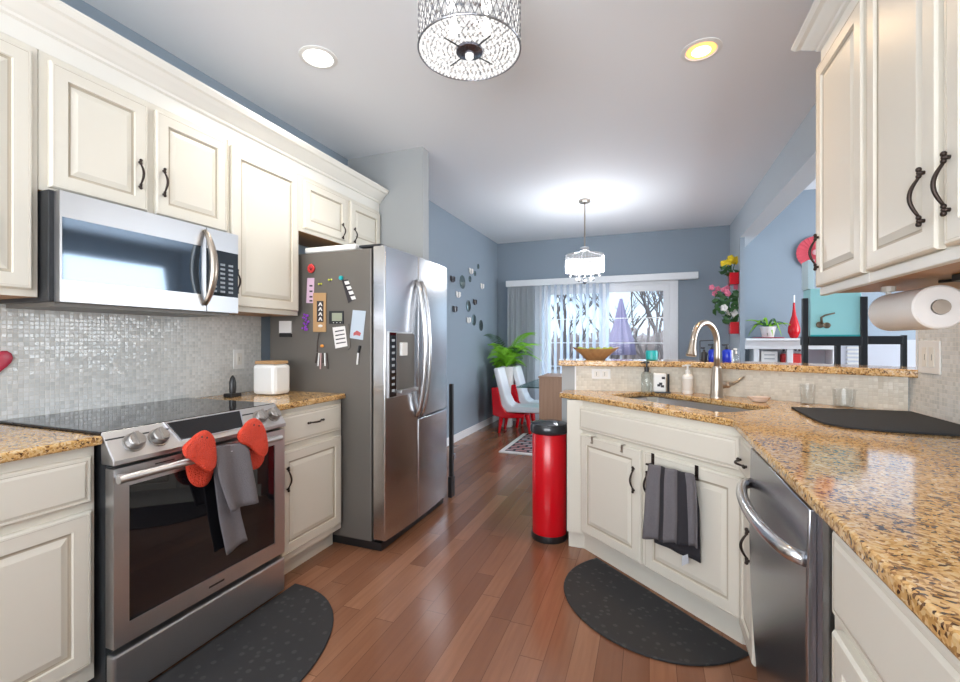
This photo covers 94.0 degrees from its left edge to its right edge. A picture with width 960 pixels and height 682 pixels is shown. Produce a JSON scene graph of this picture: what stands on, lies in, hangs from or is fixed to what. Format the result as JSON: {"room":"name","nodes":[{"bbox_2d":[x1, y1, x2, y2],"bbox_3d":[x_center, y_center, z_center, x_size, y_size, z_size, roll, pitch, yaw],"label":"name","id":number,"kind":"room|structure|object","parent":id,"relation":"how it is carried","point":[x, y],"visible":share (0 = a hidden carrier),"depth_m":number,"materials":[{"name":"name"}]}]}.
{"room":"kitchen","nodes":[
{"label":"kitchen","id":0,"kind":"room"},
{"bbox_2d":[60,0,347,397],"bbox_3d":[-2.215,-0.139,0.998,0.150,2.740,5.900,0,0,21],"label":"wall","id":1,"kind":"structure","parent":0,"point":[81,6],"depth_m":2.56,"materials":[{"name":"blue"}]},
{"bbox_2d":[0,351,12,371],"bbox_3d":[-1.851,0.090,1.710,0.012,0.103,0.102,0,0,21],"label":"heart ornament","id":2,"kind":"object","parent":1,"relation":"attached to","point":[6,357],"visible":1,"depth_m":1.73,"materials":[{"name":"red fabric"}]},
{"bbox_2d":[0,32,37,299],"bbox_3d":[-1.967,-0.597,0.949,0.316,0.885,1.485,0,0,21],"label":"upper cabinet","id":3,"kind":"object","parent":1,"relation":"attached to","point":[18,59],"visible":1,"depth_m":1.53,"materials":[{"name":"beige paint"}]},
{"bbox_2d":[0,0,388,211],"bbox_3d":[-1.546,-1.122,1.945,0.368,0.165,3.645,0,0,21],"label":"crown molding","id":4,"kind":"structure","parent":3,"relation":"on","point":[56,29],"depth_m":1.97,"materials":[{"name":"white paint"}]},
{"bbox_2d":[0,304,260,420],"bbox_3d":[-1.946,0.073,1.484,0.010,0.485,3.000,0,0,21],"label":"backsplash","id":5,"kind":"structure","parent":1,"relation":"attached to","point":[63,361],"depth_m":2.09,"materials":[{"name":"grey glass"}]},
{"bbox_2d":[38,50,226,231],"bbox_3d":[-1.553,-0.789,1.996,0.349,0.500,0.762,0,0,21],"label":"upper cabinet","id":6,"kind":"object","parent":1,"relation":"attached to","point":[97,139],"visible":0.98,"depth_m":1.83,"materials":[{"name":"beige paint"}]},
{"bbox_2d":[0,189,237,316],"bbox_3d":[-1.498,-0.330,1.975,0.461,0.412,0.755,0,0,21],"label":"microwave","id":7,"kind":"object","parent":6,"relation":"attached to","point":[95,255],"visible":0.98,"depth_m":1.80,"materials":[{"name":"grey metal"}]},
{"bbox_2d":[233,349,243,368],"bbox_3d":[-1.466,0.111,2.725,0.010,0.118,0.075,0,0,21],"label":"wall outlet","id":8,"kind":"object","parent":1,"relation":"attached to","point":[238,354],"visible":1,"depth_m":2.72,"materials":[{"name":"white plastic"}]},
{"bbox_2d":[227,140,297,316],"bbox_3d":[-1.330,-0.597,2.586,0.349,0.885,0.495,0,0,21],"label":"upper cabinet","id":9,"kind":"object","parent":1,"relation":"attached to","point":[262,193],"visible":0.52,"depth_m":2.51,"materials":[{"name":"beige paint"}]},
{"bbox_2d":[298,174,379,247],"bbox_3d":[-1.083,-0.862,3.239,0.349,0.355,0.897,0,0,21],"label":"upper cabinet","id":10,"kind":"object","parent":1,"relation":"attached to","point":[326,217],"visible":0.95,"depth_m":3.07,"materials":[{"name":"beige paint"}]},
{"bbox_2d":[348,147,428,259],"bbox_3d":[-0.756,-0.139,3.653,0.702,2.740,0.100,0,0,21],"label":"wall","id":11,"kind":"structure","parent":0,"point":[404,211],"depth_m":3.55,"materials":[{"name":"grey paint"}]},
{"bbox_2d":[83,0,820,243],"bbox_3d":[0.038,-1.549,2.151,3.750,0.080,9.650,0,0,21],"label":"ceiling","id":12,"kind":"structure","parent":0,"point":[600,103],"depth_m":2.77,"materials":[{"name":"white paint"}]},
{"bbox_2d":[298,45,337,68],"bbox_3d":[-0.861,-1.503,2.383,0.196,0.012,0.196,0,0,21],"label":"recessed light","id":13,"kind":"object","parent":12,"relation":"in","point":[315,56],"visible":1,"depth_m":2.37,"materials":[{"name":"white plastic"}]},
{"bbox_2d":[417,0,520,80],"bbox_3d":[-0.044,-1.343,1.879,0.434,0.332,0.434,0,0,-44],"label":"drum chandelier","id":14,"kind":"object","parent":12,"relation":"hanging from","point":[469,51],"visible":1,"depth_m":1.86,"materials":[{"name":"silver metal"}]},
{"bbox_2d":[565,199,603,284],"bbox_3d":[1.125,-1.056,4.813,0.411,0.906,0.410,0,0,21],"label":"dining chandelier","id":15,"kind":"object","parent":12,"relation":"hanging from","point":[581,201],"visible":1,"depth_m":4.77,"materials":[{"name":"white glass"}]},
{"bbox_2d":[681,37,722,61],"bbox_3d":[1.148,-1.503,2.324,0.196,0.012,0.196,0,0,21],"label":"recessed light","id":16,"kind":"object","parent":12,"relation":"in","point":[702,49],"visible":1,"depth_m":2.31,"materials":[{"name":"white plastic"}]},
{"bbox_2d":[149,420,757,681],"bbox_3d":[2.306,1.261,1.293,8.600,0.060,9.650,0,0,21],"label":"floor","id":17,"kind":"structure","parent":0,"point":[467,593],"depth_m":2.09,"materials":[{"name":"brown wood"}]},
{"bbox_2d":[0,446,93,681],"bbox_3d":[-1.681,0.789,1.231,0.654,0.883,0.774,0,0,21],"label":"base cabinet","id":18,"kind":"object","parent":17,"relation":"on","point":[47,501],"visible":0.85,"depth_m":1.37,"materials":[{"name":"beige paint"}]},
{"bbox_2d":[0,398,285,681],"bbox_3d":[-1.366,0.758,1.927,0.752,0.902,0.769,0,0,21],"label":"range","id":19,"kind":"object","parent":17,"relation":"on","point":[166,584],"visible":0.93,"depth_m":1.68,"materials":[{"name":"grey metal"}]},
{"bbox_2d":[0,398,274,435],"bbox_3d":[-1.427,0.319,1.960,0.613,0.024,0.750,0,0,21],"label":"cooktop","id":20,"kind":"object","parent":19,"relation":"in","point":[141,417],"depth_m":1.81,"materials":[{"name":"black glass"}]},
{"bbox_2d":[182,430,216,486],"bbox_3d":[-1.066,0.453,1.697,0.079,0.232,0.164,0,0,21],"label":"oven mitt","id":21,"kind":"object","parent":19,"relation":"hanging from","point":[200,449],"visible":0.98,"depth_m":1.69,"materials":[{"name":"red fabric"}]},
{"bbox_2d":[213,443,258,554],"bbox_3d":[-1.016,0.647,1.837,0.080,0.472,0.202,0,0,21],"label":"hand towel","id":22,"kind":"object","parent":19,"relation":"hanging from","point":[234,481],"visible":0.95,"depth_m":1.84,"materials":[{"name":"grey fabric"}]},
{"bbox_2d":[237,418,267,469],"bbox_3d":[-0.981,0.448,1.923,0.079,0.240,0.186,0,0,21],"label":"oven mitt","id":23,"kind":"object","parent":19,"relation":"hanging from","point":[252,434],"visible":0.91,"depth_m":1.91,"materials":[{"name":"red fabric"}]},
{"bbox_2d":[152,583,333,681],"bbox_3d":[-0.902,1.225,1.624,0.500,0.010,1.160,0,0,21],"label":"floor mat","id":24,"kind":"object","parent":17,"relation":"on","point":[282,640],"visible":1,"depth_m":1.78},
{"bbox_2d":[278,399,340,574],"bbox_3d":[-1.182,0.789,2.551,0.654,0.883,0.512,0,0,21],"label":"base cabinet","id":25,"kind":"object","parent":17,"relation":"on","point":[312,432],"visible":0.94,"depth_m":2.44,"materials":[{"name":"beige paint"}]},
{"bbox_2d":[201,391,345,410],"bbox_3d":[-1.194,0.331,2.555,0.640,0.030,0.519,0,0,21],"label":"countertop","id":26,"kind":"structure","parent":25,"relation":"on","point":[292,399],"depth_m":2.49,"materials":[{"name":"brown stone"}]},
{"bbox_2d":[224,375,241,397],"bbox_3d":[-1.396,0.255,2.527,0.060,0.121,0.070,0,0,21],"label":"stopper","id":27,"kind":"object","parent":26,"relation":"on","point":[232,382],"visible":1,"depth_m":2.51,"materials":[{"name":"black plastic"}]},
{"bbox_2d":[254,360,289,394],"bbox_3d":[-1.227,0.216,2.640,0.167,0.196,0.130,0,0,21],"label":"canister","id":28,"kind":"object","parent":26,"relation":"on","point":[271,377],"visible":1,"depth_m":2.59,"materials":[{"name":"white ceramic"}]},
{"bbox_2d":[270,244,446,550],"bbox_3d":[-0.760,0.328,3.125,0.967,1.795,0.853,0,0,21],"label":"refrigerator","id":29,"kind":"object","parent":17,"relation":"on","point":[394,415],"depth_m":2.72,"materials":[{"name":"grey metal"}]},
{"bbox_2d":[279,321,291,336],"bbox_3d":[-1.237,-0.075,2.847,0.098,0.103,0.010,0,0,21],"label":"notepad","id":30,"kind":"object","parent":29,"relation":"attached to","point":[285,327],"visible":1,"depth_m":2.84,"materials":[{"name":"white paper"}]},
{"bbox_2d":[313,293,325,331],"bbox_3d":[-0.986,-0.175,2.749,0.095,0.242,0.014,0,0,21],"label":"wooden sign","id":31,"kind":"object","parent":29,"relation":"attached to","point":[319,299],"visible":1,"depth_m":2.74,"materials":[{"name":"brown wood"}]},
{"bbox_2d":[315,333,327,368],"bbox_3d":[-0.971,0.063,2.743,0.099,0.222,0.013,0,0,21],"label":"bunch","id":32,"kind":"object","parent":31,"relation":"hanging from","point":[324,356],"visible":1,"depth_m":2.74,"materials":[{"name":"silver metal"}]},
{"bbox_2d":[305,244,361,253],"bbox_3d":[-0.857,-0.564,2.909,0.380,0.035,0.365,0,0,21],"label":"serving tray","id":33,"kind":"object","parent":29,"relation":"on","point":[347,246],"visible":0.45,"depth_m":2.73,"materials":[{"name":"white plastic"}]},
{"bbox_2d":[329,311,343,323],"bbox_3d":[-0.869,-0.141,2.705,0.103,0.080,0.014,0,0,21],"label":"timer","id":34,"kind":"object","parent":29,"relation":"attached to","point":[335,317],"visible":1,"depth_m":2.70,"materials":[{"name":"grey plastic"}]},
{"bbox_2d":[330,324,350,349],"bbox_3d":[-0.841,-0.023,2.698,0.146,0.158,0.008,0,0,21],"label":"notepad","id":35,"kind":"object","parent":29,"relation":"attached to","point":[340,332],"visible":1,"depth_m":2.69,"materials":[{"name":"white paper"}]},
{"bbox_2d":[350,310,365,339],"bbox_3d":[-0.726,-0.094,2.657,0.115,0.179,0.003,0,0,21],"label":"greeting card","id":36,"kind":"object","parent":29,"relation":"attached to","point":[358,317],"visible":1,"depth_m":2.66,"materials":[{"name":"blue"}]},
{"bbox_2d":[448,384,455,497],"bbox_3d":[-0.218,0.786,3.535,0.048,0.890,0.060,0,0,21],"label":"gate","id":37,"kind":"object","parent":17,"relation":"on","point":[451,479],"visible":1,"depth_m":3.52,"materials":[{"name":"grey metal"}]},
{"bbox_2d":[501,366,514,426],"bbox_3d":[0.383,0.801,6.441,0.260,0.860,0.260,0,0,21],"label":"pot","id":38,"kind":"object","parent":17,"relation":"on","point":[508,369],"depth_m":6.35,"materials":[{"name":"white ceramic"}]},
{"bbox_2d":[483,332,538,426],"bbox_3d":[0.468,0.557,6.294,0.736,1.348,0.805,0,0,18],"label":"potted palm","id":39,"kind":"object","parent":17,"relation":"on","point":[506,356],"visible":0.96,"depth_m":6.33,"materials":[{"name":"green plant"}]},
{"bbox_2d":[491,367,538,434],"bbox_3d":[0.518,0.798,6.026,0.665,0.870,0.330,0,0,21],"label":"dining chair","id":40,"kind":"object","parent":17,"relation":"on","point":[504,406],"visible":0.8,"depth_m":5.96,"materials":[{"name":"white leather"}]},
{"bbox_2d":[499,433,531,455],"bbox_3d":[1.021,1.223,5.173,1.350,0.013,1.040,0,0,21],"label":"area rug","id":41,"kind":"object","parent":17,"relation":"on","point":[522,445],"visible":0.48,"depth_m":5.16,"materials":[{"name":"white fabric"}]},
{"bbox_2d":[516,379,538,388],"bbox_3d":[1.177,0.891,5.729,1.150,0.680,1.150,0,0,21],"label":"dining table","id":42,"kind":"object","parent":41,"relation":"on","point":[533,384],"visible":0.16,"depth_m":5.66,"materials":[{"name":"clear glass"}]},
{"bbox_2d":[511,365,538,427],"bbox_3d":[0.786,0.798,6.395,0.665,0.870,0.330,0,0,21],"label":"dining chair","id":43,"kind":"object","parent":17,"relation":"on","point":[520,395],"visible":0.42,"depth_m":6.34,"materials":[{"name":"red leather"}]},
{"bbox_2d":[530,419,567,543],"bbox_3d":[0.436,0.864,2.815,0.240,0.733,0.240,0,0,21],"label":"trash bin","id":44,"kind":"object","parent":17,"relation":"on","point":[549,436],"visible":0.95,"depth_m":2.72,"materials":[{"name":"red metal"}]},
{"bbox_2d":[538,373,561,420],"bbox_3d":[1.086,0.761,3.641,1.155,0.940,0.390,0,0,21],"label":"sideboard","id":45,"kind":"object","parent":17,"relation":"on","point":[550,384],"visible":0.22,"depth_m":3.63,"materials":[{"name":"beige wood"}]},
{"bbox_2d":[564,558,748,665],"bbox_3d":[0.660,1.225,2.035,0.440,0.010,0.870,0,0,-27],"label":"floor mat","id":46,"kind":"object","parent":17,"relation":"on","point":[618,608],"visible":0.98,"depth_m":1.95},
{"bbox_2d":[567,397,747,644],"bbox_3d":[1.094,0.789,2.355,0.751,0.883,1.349,0,0,-30],"label":"base cabinet","id":47,"kind":"object","parent":17,"relation":"on","point":[606,485],"visible":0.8,"depth_m":2.16,"materials":[{"name":"beige paint"}]},
{"bbox_2d":[642,464,700,565],"bbox_3d":[0.855,0.772,2.002,0.054,0.415,0.290,0,0,-29],"label":"striped towel","id":48,"kind":"object","parent":47,"relation":"attached to","point":[671,509],"visible":1,"depth_m":1.99,"materials":[{"name":"grey fabric"}]},
{"bbox_2d":[559,390,959,660],"bbox_3d":[0.692,0.331,1.032,1.595,0.030,3.620,0,0,21],"label":"countertop","id":49,"kind":"structure","parent":47,"relation":"on","point":[893,499],"depth_m":0.99,"materials":[{"name":"beige stone"}]},
{"bbox_2d":[653,373,670,393],"bbox_3d":[1.102,0.256,2.715,0.098,0.120,0.052,0,0,21],"label":"sponge holder","id":50,"kind":"object","parent":49,"relation":"on","point":[659,379],"visible":1,"depth_m":2.70,"materials":[{"name":"white plastic"}]},
{"bbox_2d":[653,373,665,391],"bbox_3d":[1.091,0.252,2.720,0.073,0.113,0.050,0,0,21],"label":"tub","id":51,"kind":"object","parent":50,"relation":"in","point":[659,379],"depth_m":2.70,"materials":[{"name":"white plastic"}]},
{"bbox_2d":[682,364,693,393],"bbox_3d":[1.242,0.229,2.679,0.066,0.173,0.062,0,0,21],"label":"soap dispenser","id":52,"kind":"object","parent":49,"relation":"on","point":[687,378],"visible":1,"depth_m":2.66,"materials":[{"name":"white plastic"}]},
{"bbox_2d":[682,374,692,393],"bbox_3d":[1.243,0.257,2.679,0.062,0.118,0.061,0,0,21],"label":"bottle","id":53,"kind":"object","parent":52,"relation":"on","point":[687,379],"depth_m":2.65,"materials":[{"name":"white plastic"}]},
{"bbox_2d":[632,397,749,411],"bbox_3d":[1.076,0.444,2.378,0.374,0.194,0.758,0,0,-26],"label":"sink","id":54,"kind":"object","parent":49,"relation":"in","point":[709,407],"visible":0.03,"depth_m":2.52,"materials":[{"name":"silver metal"}]},
{"bbox_2d":[686,320,743,397],"bbox_3d":[1.268,0.101,2.457,0.407,0.429,0.101,0,0,-24],"label":"faucet","id":55,"kind":"object","parent":49,"relation":"on","point":[717,383],"visible":1,"depth_m":2.47,"materials":[{"name":"silver metal"}]},
{"bbox_2d":[791,407,959,436],"bbox_3d":[1.566,0.311,1.771,0.460,0.008,0.560,0,0,21],"label":"drying mat","id":56,"kind":"object","parent":49,"relation":"on","point":[909,422],"visible":1,"depth_m":1.72,"materials":[{"name":"black"}]},
{"bbox_2d":[734,436,755,666],"bbox_3d":[1.040,0.789,1.624,0.204,0.883,0.270,0,0,21],"label":"base cabinet","id":57,"kind":"object","parent":17,"relation":"on","point":[745,603],"visible":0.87,"depth_m":1.64,"materials":[{"name":"beige paint"}]},
{"bbox_2d":[736,448,834,681],"bbox_3d":[1.054,0.791,1.127,0.686,0.880,0.623,0,0,21],"label":"dishwasher","id":58,"kind":"object","parent":17,"relation":"on","point":[793,617],"visible":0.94,"depth_m":1.09,"materials":[{"name":"grey metal"}]},
{"bbox_2d":[745,338,833,363],"bbox_3d":[3.998,0.601,5.341,1.500,1.260,0.380,0,0,21],"label":"mantel shelf","id":59,"kind":"object","parent":17,"relation":"on","point":[816,354],"visible":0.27,"depth_m":5.41,"materials":[{"name":"white wood"}]},
{"bbox_2d":[751,337,784,337],"bbox_3d":[3.529,-0.035,5.487,0.350,0.012,0.350,0,0,21],"label":"tray","id":60,"kind":"object","parent":59,"relation":"on","point":[751,337],"visible":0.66,"depth_m":5.35,"materials":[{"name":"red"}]},
{"bbox_2d":[745,318,789,336],"bbox_3d":[3.535,-0.163,5.487,0.517,0.243,0.198,0,0,21],"label":"potted plant","id":61,"kind":"object","parent":60,"relation":"on","point":[767,330],"visible":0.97,"depth_m":5.46,"materials":[{"name":"green plant"}]},
{"bbox_2d":[761,351,777,361],"bbox_3d":[3.558,0.216,5.506,0.170,0.170,0.023,0,0,21],"label":"framed sign","id":62,"kind":"object","parent":59,"relation":"on","point":[766,356],"visible":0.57,"depth_m":5.50,"materials":[{"name":"white plastic"}]},
{"bbox_2d":[780,349,800,362],"bbox_3d":[3.786,0.195,5.434,0.226,0.211,0.155,0,0,21],"label":"box","id":63,"kind":"object","parent":59,"relation":"on","point":[796,357],"visible":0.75,"depth_m":5.41,"materials":[{"name":"red"}]},
{"bbox_2d":[788,295,800,337],"bbox_3d":[3.781,-0.289,5.391,0.128,0.520,0.128,0,0,21],"label":"bottle vase","id":64,"kind":"object","parent":59,"relation":"on","point":[794,328],"visible":0.95,"depth_m":5.36,"materials":[{"name":"red glass"}]},
{"bbox_2d":[800,296,906,366],"bbox_3d":[2.744,0.456,3.335,0.616,1.550,0.220,0,0,21],"label":"rack","id":65,"kind":"object","parent":17,"relation":"on","point":[863,340],"visible":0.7,"depth_m":3.24,"materials":[{"name":"black plastic"}]},
{"bbox_2d":[802,260,860,336],"bbox_3d":[2.643,-0.321,3.373,0.321,0.577,0.181,0,0,21],"label":"tank","id":66,"kind":"object","parent":65,"relation":"on","point":[836,314],"visible":0.9,"depth_m":3.31,"materials":[{"name":"teal paint"}]},
{"bbox_2d":[841,340,915,366],"bbox_3d":[3.988,0.611,4.506,0.649,1.240,0.050,0,0,21],"label":"panel","id":67,"kind":"object","parent":17,"relation":"on","point":[878,354],"visible":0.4,"depth_m":4.49,"materials":[{"name":"white"}]},
{"bbox_2d":[832,531,959,681],"bbox_3d":[0.902,0.789,0.434,0.720,0.883,0.750,0,0,21],"label":"base cabinet","id":68,"kind":"object","parent":17,"relation":"on","point":[876,637],"visible":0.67,"depth_m":0.70,"materials":[{"name":"beige paint"}]},
{"bbox_3d":[-1.955,0.789,0.508,0.654,0.883,0.768,0,0,21],"label":"base cabinet","id":69,"kind":"object","parent":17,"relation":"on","visible":0},
{"bbox_2d":[0,424,101,463],"bbox_3d":[-1.827,0.331,0.879,0.640,0.030,1.551,0,0,21],"label":"countertop","id":70,"kind":"structure","parent":69,"relation":"on","point":[16,442],"depth_m":1.42,"materials":[{"name":"beige stone"}]},
{"bbox_2d":[429,200,497,437],"bbox_3d":[-0.378,-0.139,5.462,0.150,2.740,3.550,0,0,21],"label":"wall","id":71,"kind":"structure","parent":0,"point":[454,245],"depth_m":5.82,"materials":[{"name":"blue paint"}]},
{"bbox_2d":[447,415,497,445],"bbox_3d":[-0.324,1.183,5.372,0.014,0.095,3.420,0,0,21],"label":"baseboard","id":72,"kind":"structure","parent":71,"relation":"attached to","point":[480,425],"depth_m":5.98,"materials":[{"name":"white wood"}]},
{"bbox_2d":[498,189,915,360],"bbox_3d":[4.135,-0.319,5.578,8.210,3.100,0.120,0,0,21],"label":"wall","id":73,"kind":"structure","parent":0,"point":[701,250],"depth_m":5.97,"materials":[{"name":"blue paint"}]},
{"bbox_2d":[506,272,697,419],"bbox_3d":[1.635,0.133,6.347,2.630,2.075,0.090,0,0,21],"label":"vertical blinds","id":74,"kind":"object","parent":73,"relation":"attached to","point":[523,295],"visible":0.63,"depth_m":6.66,"materials":[{"name":"white"}]},
{"bbox_2d":[541,280,673,374],"bbox_3d":[1.794,0.201,6.447,1.835,2.060,0.110,0,0,21],"label":"door","id":75,"kind":"structure","parent":73,"relation":"in","point":[667,287],"depth_m":6.41,"materials":[{"name":"white"}]},
{"bbox_2d":[538,280,677,419],"bbox_3d":[1.765,0.166,6.400,1.955,2.130,0.018,0,0,21],"label":"trim","id":76,"kind":"structure","parent":73,"relation":"attached to","point":[675,281],"depth_m":6.06,"materials":[{"name":"white"}]},
{"bbox_2d":[796,236,815,264],"bbox_3d":[4.110,-1.084,5.486,0.396,0.396,0.030,0,0,21],"label":"fan","id":77,"kind":"object","parent":73,"relation":"attached to","point":[802,256],"visible":0.5,"depth_m":5.52,"materials":[{"name":"paper"}]},
{"bbox_2d":[562,366,908,421],"bbox_3d":[1.337,0.696,2.621,1.744,1.070,0.428,0,0,34],"label":"wall","id":78,"kind":"structure","parent":0,"point":[568,372],"depth_m":2.89,"materials":[{"name":"grey"}]},
{"bbox_2d":[592,369,609,378],"bbox_3d":[0.767,0.211,2.839,0.115,0.062,0.010,0,0,11],"label":"wall outlet","id":79,"kind":"object","parent":78,"relation":"attached to","point":[596,373],"visible":1,"depth_m":2.84,"materials":[{"name":"white plastic"}]},
{"bbox_2d":[559,359,917,377],"bbox_3d":[1.374,0.143,2.650,1.912,0.035,0.633,0,0,34],"label":"bar ledge","id":80,"kind":"object","parent":78,"relation":"on","point":[868,370],"visible":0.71,"depth_m":2.41,"materials":[{"name":"beige stone"}]},
{"bbox_2d":[573,347,618,359],"bbox_3d":[0.769,0.082,2.981,0.306,0.088,0.165,0,0,21],"label":"fruit bowl","id":81,"kind":"object","parent":80,"relation":"on","point":[588,354],"visible":0.95,"depth_m":2.93,"materials":[{"name":"brown wood"}]},
{"bbox_2d":[722,344,732,361],"bbox_3d":[1.480,0.072,2.680,0.061,0.106,0.051,0,0,21],"label":"soap dispenser","id":82,"kind":"object","parent":80,"relation":"on","point":[727,354],"visible":1,"depth_m":2.66,"materials":[{"name":"blue"}]},
{"bbox_2d":[722,349,731,361],"bbox_3d":[1.479,0.088,2.680,0.052,0.075,0.051,0,0,21],"label":"bottle","id":83,"kind":"object","parent":82,"relation":"on","point":[726,353],"depth_m":2.66,"materials":[{"name":"blue glass"}]},
{"bbox_2d":[576,366,907,410],"bbox_3d":[1.339,0.238,2.548,1.565,0.155,0.287,0,0,35],"label":"backsplash","id":84,"kind":"structure","parent":78,"relation":"attached to","point":[861,391],"depth_m":2.37,"materials":[{"name":"tile"}]},
{"bbox_2d":[730,103,815,360],"bbox_3d":[2.605,-0.139,3.871,0.165,2.740,4.155,0,0,21],"label":"wall header","id":85,"kind":"structure","parent":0,"point":[793,170],"depth_m":3.77,"materials":[{"name":"grey paint"}]},
{"bbox_2d":[719,255,738,285],"bbox_3d":[2.975,-0.844,5.348,0.224,0.359,0.188,0,0,37],"label":"wall planter","id":86,"kind":"object","parent":85,"relation":"attached to","point":[733,277],"visible":0.99,"depth_m":5.32,"materials":[{"name":"red ceramic"}]},
{"bbox_2d":[709,285,738,314],"bbox_3d":[2.944,-0.490,5.363,0.364,0.377,0.165,0,0,21],"label":"flowers","id":87,"kind":"object","parent":86,"relation":"hanging from","point":[735,295],"visible":0.98,"depth_m":5.34,"materials":[{"name":"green plant"}]},
{"bbox_2d":[721,304,738,333],"bbox_3d":[2.989,-0.259,5.335,0.224,0.355,0.161,0,0,21],"label":"wall planter","id":88,"kind":"object","parent":85,"relation":"attached to","point":[733,325],"visible":0.88,"depth_m":5.32,"materials":[{"name":"red ceramic"}]},
{"bbox_2d":[740,237,744,360],"bbox_3d":[3.046,0.016,5.199,0.050,2.430,0.020,0,0,21],"label":"trim","id":89,"kind":"structure","parent":85,"relation":"attached to","point":[742,239],"depth_m":5.19,"materials":[{"name":"blue"}]},
{"bbox_3d":[1.016,-0.139,-0.563,0.120,2.740,5.265,0,0,21],"label":"wall","id":90,"kind":"structure","parent":0,"visible":0},
{"bbox_2d":[808,0,959,295],"bbox_3d":[1.462,-0.644,1.517,0.489,0.930,0.428,0,0,21],"label":"upper cabinet","id":91,"kind":"object","parent":90,"relation":"attached to","point":[840,236],"visible":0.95,"depth_m":1.54,"materials":[{"name":"beige paint"}]},
{"bbox_2d":[868,285,959,330],"bbox_3d":[1.365,-0.110,1.419,0.126,0.154,0.324,0,0,21],"label":"paper towel holder","id":92,"kind":"object","parent":91,"relation":"attached to","point":[936,306],"visible":1,"depth_m":1.30,"materials":[{"name":"white paper"}]},
{"bbox_2d":[866,0,959,282],"bbox_3d":[1.258,-0.638,0.977,0.489,0.942,0.868,0,0,21],"label":"upper cabinet","id":93,"kind":"object","parent":90,"relation":"attached to","point":[913,46],"depth_m":1.14,"materials":[{"name":"beige paint"}]},
{"bbox_2d":[909,378,917,412],"bbox_3d":[1.903,0.239,1.966,0.010,0.154,0.095,0,0,21],"label":"backsplash","id":94,"kind":"structure","parent":90,"relation":"attached to","point":[913,382],"depth_m":1.96,"materials":[{"name":"beige tile"}]},
{"bbox_2d":[918,341,940,374],"bbox_3d":[1.846,0.068,1.841,0.010,0.135,0.150,0,0,21],"label":"light switch","id":95,"kind":"object","parent":90,"relation":"attached to","point":[929,352],"visible":1,"depth_m":1.83,"materials":[{"name":"white plastic"}]},
{"bbox_2d":[918,289,959,423],"bbox_3d":[1.309,0.048,0.395,0.010,0.535,3.265,0,0,21],"label":"backsplash","id":96,"kind":"structure","parent":90,"relation":"attached to","point":[938,395],"depth_m":1.75,"materials":[{"name":"beige tile"}]},
{"bbox_3d":[0.867,-0.644,-0.102,0.455,0.930,1.423,0,0,21],"label":"upper cabinet","id":97,"kind":"object","parent":90,"relation":"attached to","visible":0},
{"bbox_2d":[791,0,857,59],"bbox_3d":[1.068,-1.172,0.521,0.510,0.125,2.730,0,0,21],"label":"crown molding","id":98,"kind":"structure","parent":97,"relation":"on","point":[824,20],"depth_m":1.67,"materials":[{"name":"white paint"}]},
{"label":"outside","id":99,"kind":"structure","parent":0,"visible":0},
{"bbox_2d":[551,367,561,372],"bbox_3d":[11.816,1.656,31.251,60.000,0.150,53.180,0,0,21],"label":"lawn","id":100,"kind":"structure","parent":99,"point":[558,370],"depth_m":23.79,"materials":[{"name":"beige"}]},
{"bbox_2d":[551,295,566,358],"bbox_3d":[2.471,-0.593,11.687,1.009,4.460,1.686,0,0,-31],"label":"bare tree","id":101,"kind":"object","parent":100,"relation":"on","point":[558,316],"visible":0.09,"depth_m":12.11,"materials":[{"name":"grey plant"}]},
{"bbox_2d":[558,294,598,358],"bbox_3d":[2.968,-0.438,14.368,1.552,4.156,1.165,0,0,-18],"label":"bare tree","id":102,"kind":"object","parent":100,"relation":"on","point":[565,312],"visible":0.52,"depth_m":14.56,"materials":[{"name":"grey plant"}]},
{"bbox_2d":[559,293,601,357],"bbox_3d":[3.716,-1.225,17.235,3.055,5.716,0.832,0,0,0],"label":"bare tree","id":103,"kind":"object","parent":100,"relation":"on","point":[590,302],"visible":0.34,"depth_m":17.25,"materials":[{"name":"grey plant"}]},
{"bbox_2d":[551,327,662,369],"bbox_3d":[9.206,0.828,25.305,25.176,3.194,6.025,0,0,21],"label":"brush","id":104,"kind":"object","parent":100,"relation":"on","point":[556,348],"visible":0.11,"depth_m":24.27,"materials":[{"name":"grey"}]},
{"bbox_2d":[567,291,662,358],"bbox_3d":[4.245,-0.629,14.068,3.203,4.558,1.880,0,0,-3],"label":"bare tree","id":105,"kind":"object","parent":100,"relation":"on","point":[575,304],"visible":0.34,"depth_m":14.34,"materials":[{"name":"grey plant"}]},
{"bbox_2d":[586,291,655,358],"bbox_3d":[5.053,-0.783,16.962,3.149,4.858,1.435,0,0,21],"label":"bare tree","id":106,"kind":"object","parent":100,"relation":"on","point":[642,356],"visible":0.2,"depth_m":16.04,"materials":[{"name":"grey plant"}]},
{"bbox_2d":[608,297,636,358],"bbox_3d":[2.858,0.346,9.076,0.554,2.470,0.554,0,0,43],"label":"patio umbrella","id":107,"kind":"object","parent":100,"relation":"on","point":[621,331],"visible":0.91,"depth_m":8.96,"materials":[{"name":"purple fabric"}]},
{"bbox_2d":[615,294,662,358],"bbox_3d":[6.944,-1.129,17.232,3.346,5.541,1.008,0,0,21],"label":"bare tree","id":108,"kind":"object","parent":100,"relation":"on","point":[652,309],"visible":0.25,"depth_m":17.58,"materials":[{"name":"grey plant"}]},
{"bbox_2d":[632,291,662,358],"bbox_3d":[4.698,-1.006,14.156,2.441,5.285,1.370,0,0,27],"label":"bare tree","id":109,"kind":"object","parent":100,"relation":"on","point":[643,304],"visible":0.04,"depth_m":13.98,"materials":[{"name":"grey plant"}]},
{"bbox_2d":[647,291,662,350],"bbox_3d":[4.922,-0.803,12.406,1.338,4.886,1.009,0,0,21],"label":"bare tree","id":110,"kind":"object","parent":100,"relation":"on","point":[657,331],"visible":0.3,"depth_m":12.33,"materials":[{"name":"grey plant"}]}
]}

